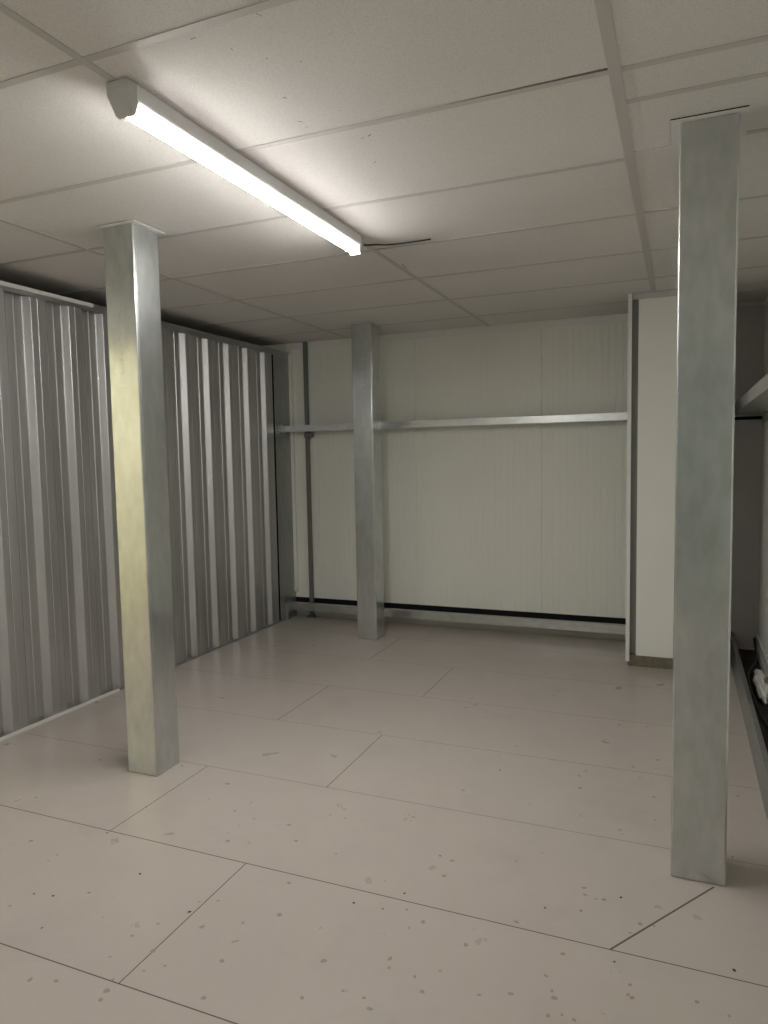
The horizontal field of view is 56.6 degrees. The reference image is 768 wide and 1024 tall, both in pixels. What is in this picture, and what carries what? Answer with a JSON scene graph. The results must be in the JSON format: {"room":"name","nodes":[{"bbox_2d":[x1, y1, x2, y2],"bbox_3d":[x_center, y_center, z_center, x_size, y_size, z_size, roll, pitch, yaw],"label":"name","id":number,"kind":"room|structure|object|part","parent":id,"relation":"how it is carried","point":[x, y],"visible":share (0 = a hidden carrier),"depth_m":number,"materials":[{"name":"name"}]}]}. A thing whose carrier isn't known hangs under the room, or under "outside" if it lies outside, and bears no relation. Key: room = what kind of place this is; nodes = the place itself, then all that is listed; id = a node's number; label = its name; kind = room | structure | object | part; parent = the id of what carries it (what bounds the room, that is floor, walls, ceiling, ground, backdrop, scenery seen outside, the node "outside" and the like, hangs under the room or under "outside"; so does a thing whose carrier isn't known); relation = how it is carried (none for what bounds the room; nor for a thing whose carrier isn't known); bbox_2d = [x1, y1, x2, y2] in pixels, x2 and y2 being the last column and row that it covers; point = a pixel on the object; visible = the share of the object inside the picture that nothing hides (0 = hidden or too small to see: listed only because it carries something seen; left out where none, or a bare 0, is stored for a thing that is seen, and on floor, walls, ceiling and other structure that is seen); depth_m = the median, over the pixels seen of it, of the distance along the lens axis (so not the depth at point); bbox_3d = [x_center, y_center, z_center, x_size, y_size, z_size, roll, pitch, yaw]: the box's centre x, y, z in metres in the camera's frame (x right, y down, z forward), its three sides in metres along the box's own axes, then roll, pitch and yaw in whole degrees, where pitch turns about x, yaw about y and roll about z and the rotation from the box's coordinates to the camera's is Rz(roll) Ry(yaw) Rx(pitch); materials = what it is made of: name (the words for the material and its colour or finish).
{"room":"storage room","nodes":[
{"label":"storage room","id":0,"kind":"room"},
{"bbox_2d":[0,280,296,741],"bbox_3d":[-1.480,-0.096,4.723,0.076,2.304,3.430,1,5,23],"label":"wall","id":1,"kind":"structure","parent":0,"point":[61,643],"depth_m":4.23,"materials":[{"name":"metal"}]},
{"bbox_2d":[0,615,767,1023],"bbox_3d":[-1.356,1.272,2.249,5.400,0.051,8.300,1,5,23],"label":"floor","id":2,"kind":"structure","parent":0,"point":[414,823],"depth_m":2.53,"materials":[{"name":"grey tile"}]},
{"bbox_2d":[94,220,178,775],"bbox_3d":[-1.070,-0.025,3.167,0.212,2.386,0.200,1,5,23],"label":"steel column","id":3,"kind":"structure","parent":2,"relation":"on","point":[131,259],"depth_m":3.11,"materials":[{"name":"metal"}]},
{"bbox_2d":[303,342,316,617],"bbox_3d":[-0.648,-0.264,6.196,0.095,2.385,0.044,1,5,23],"label":"upright","id":4,"kind":"object","parent":2,"relation":"on","point":[307,435],"visible":1,"depth_m":6.18,"materials":[{"name":"grey metal"}]},
{"bbox_2d":[350,321,384,639],"bbox_3d":[-0.120,-0.218,5.450,0.184,2.386,0.184,1,5,23],"label":"steel column","id":5,"kind":"structure","parent":2,"relation":"on","point":[364,335],"depth_m":5.39,"materials":[{"name":"metal"}]},
{"bbox_2d":[285,602,625,634],"bbox_3d":[0.480,0.873,5.715,2.831,0.148,0.150,1,5,23],"label":"wall rail","id":6,"kind":"object","parent":2,"relation":"on","point":[289,606],"visible":0.98,"depth_m":5.60,"materials":[{"name":"metal"}]},
{"bbox_2d":[670,106,750,885],"bbox_3d":[1.025,0.003,2.295,0.216,2.386,0.204,1,5,23],"label":"steel column","id":7,"kind":"structure","parent":2,"relation":"on","point":[709,157],"depth_m":2.21,"materials":[{"name":"metal"}]},
{"bbox_2d":[730,632,767,821],"bbox_3d":[1.156,1.176,1.777,0.172,0.122,6.975,1,5,23],"label":"channel","id":8,"kind":"object","parent":2,"relation":"on","point":[741,660],"visible":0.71,"depth_m":3.65,"materials":[{"name":"metal"}]},
{"bbox_2d":[747,638,767,728],"bbox_3d":[2.026,1.008,3.828,0.106,0.099,2.443,1,5,23],"label":"power cable","id":9,"kind":"object","parent":8,"relation":"in","point":[755,661],"visible":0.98,"depth_m":4.00,"materials":[{"name":"black plastic"}]},
{"bbox_2d":[752,669,767,704],"bbox_3d":[2.161,0.985,4.085,0.072,0.102,0.642,1,5,23],"label":"plastic film","id":10,"kind":"object","parent":8,"relation":"in","point":[760,681],"visible":1,"depth_m":4.00,"materials":[{"name":"white plastic"}]},
{"bbox_2d":[0,0,767,345],"bbox_3d":[-1.496,-1.260,2.094,5.602,0.252,8.300,1,5,23],"label":"ceiling","id":11,"kind":"structure","parent":0,"point":[529,141],"depth_m":2.31,"materials":[{"name":"tile"}]},
{"bbox_2d":[106,77,430,255],"bbox_3d":[-0.258,-1.154,2.584,0.335,0.083,1.667,1,5,23],"label":"ceiling light","id":12,"kind":"object","parent":11,"relation":"attached to","point":[129,100],"visible":1,"depth_m":2.26,"materials":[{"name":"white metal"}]},
{"bbox_2d":[127,115,356,253],"bbox_3d":[-0.409,-1.114,2.569,0.034,0.009,1.438,1,5,23],"label":"diffuser","id":13,"kind":"object","parent":12,"relation":"attached to","point":[146,122],"depth_m":2.34,"materials":[{"name":"white plastic"}]},
{"bbox_3d":[0.046,-1.238,3.302,0.334,0.035,0.085,-2,4,-6],"label":"cord","id":14,"kind":"part","parent":12,"relation":"part of","materials":[{"name":"black plastic"}]},
{"bbox_2d":[262,301,764,649],"bbox_3d":[0.186,-0.335,5.903,5.200,2.540,0.103,1,5,23],"label":"wall","id":15,"kind":"structure","parent":0,"point":[514,520],"depth_m":5.58,"materials":[{"name":"white"}]},
{"bbox_2d":[288,353,298,590],"bbox_3d":[-0.794,-0.335,6.266,0.029,2.080,0.028,1,5,23],"label":"trim","id":16,"kind":"structure","parent":15,"relation":"attached to","point":[290,359],"depth_m":6.25,"materials":[{"name":"metal"}]},
{"bbox_2d":[278,412,626,432],"bbox_3d":[0.445,-0.697,5.581,2.831,0.080,0.180,1,5,23],"label":"wall rail","id":17,"kind":"object","parent":15,"relation":"attached to","point":[282,428],"visible":0.96,"depth_m":5.48,"materials":[{"name":"metal"}]},
{"bbox_3d":[0.213,0.871,6.006,5.200,0.118,0.080,1,5,23],"label":"panel","id":18,"kind":"part","parent":15,"relation":"part of","materials":[{"name":"white metal"}]},
{"bbox_2d":[291,314,627,349],"bbox_3d":[0.494,-1.415,5.651,2.815,0.051,0.005,1,5,23],"label":"trim","id":19,"kind":"structure","parent":15,"relation":"attached to","point":[620,317],"depth_m":5.54,"materials":[{"name":"metal"}]},
{"bbox_3d":[2.428,-0.212,4.935,0.314,2.360,0.019,1,5,23],"label":"recess panel","id":20,"kind":"part","parent":15,"relation":"part of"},
{"bbox_2d":[625,288,677,668],"bbox_3d":[1.920,-0.207,4.788,0.509,2.390,0.682,1,5,23],"label":"wall panel","id":21,"kind":"object","parent":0,"point":[652,315],"visible":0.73,"depth_m":4.54,"materials":[{"name":"grey"}]},
{"bbox_3d":[1.585,-0.203,4.613,0.024,2.351,0.102,1,5,23],"label":"corner trim","id":22,"kind":"part","parent":21,"relation":"part of","materials":[{"name":"silver metal"}]},
{"bbox_2d":[756,296,767,677],"bbox_3d":[1.052,0.014,1.138,0.092,2.540,8.099,1,5,23],"label":"wall","id":23,"kind":"structure","parent":0,"point":[762,636],"depth_m":4.65,"materials":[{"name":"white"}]},
{"bbox_2d":[735,373,767,413],"bbox_3d":[1.133,-0.430,1.651,0.172,0.064,6.975,1,5,23],"label":"wall rail","id":24,"kind":"object","parent":23,"relation":"attached to","point":[755,400],"visible":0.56,"depth_m":3.76,"materials":[{"name":"metal"}]},
{"bbox_3d":[1.032,1.167,1.233,0.011,0.017,8.080,1,5,23],"label":"trim","id":25,"kind":"part","parent":23,"relation":"part of","materials":[{"name":"grey metal"}]}
]}

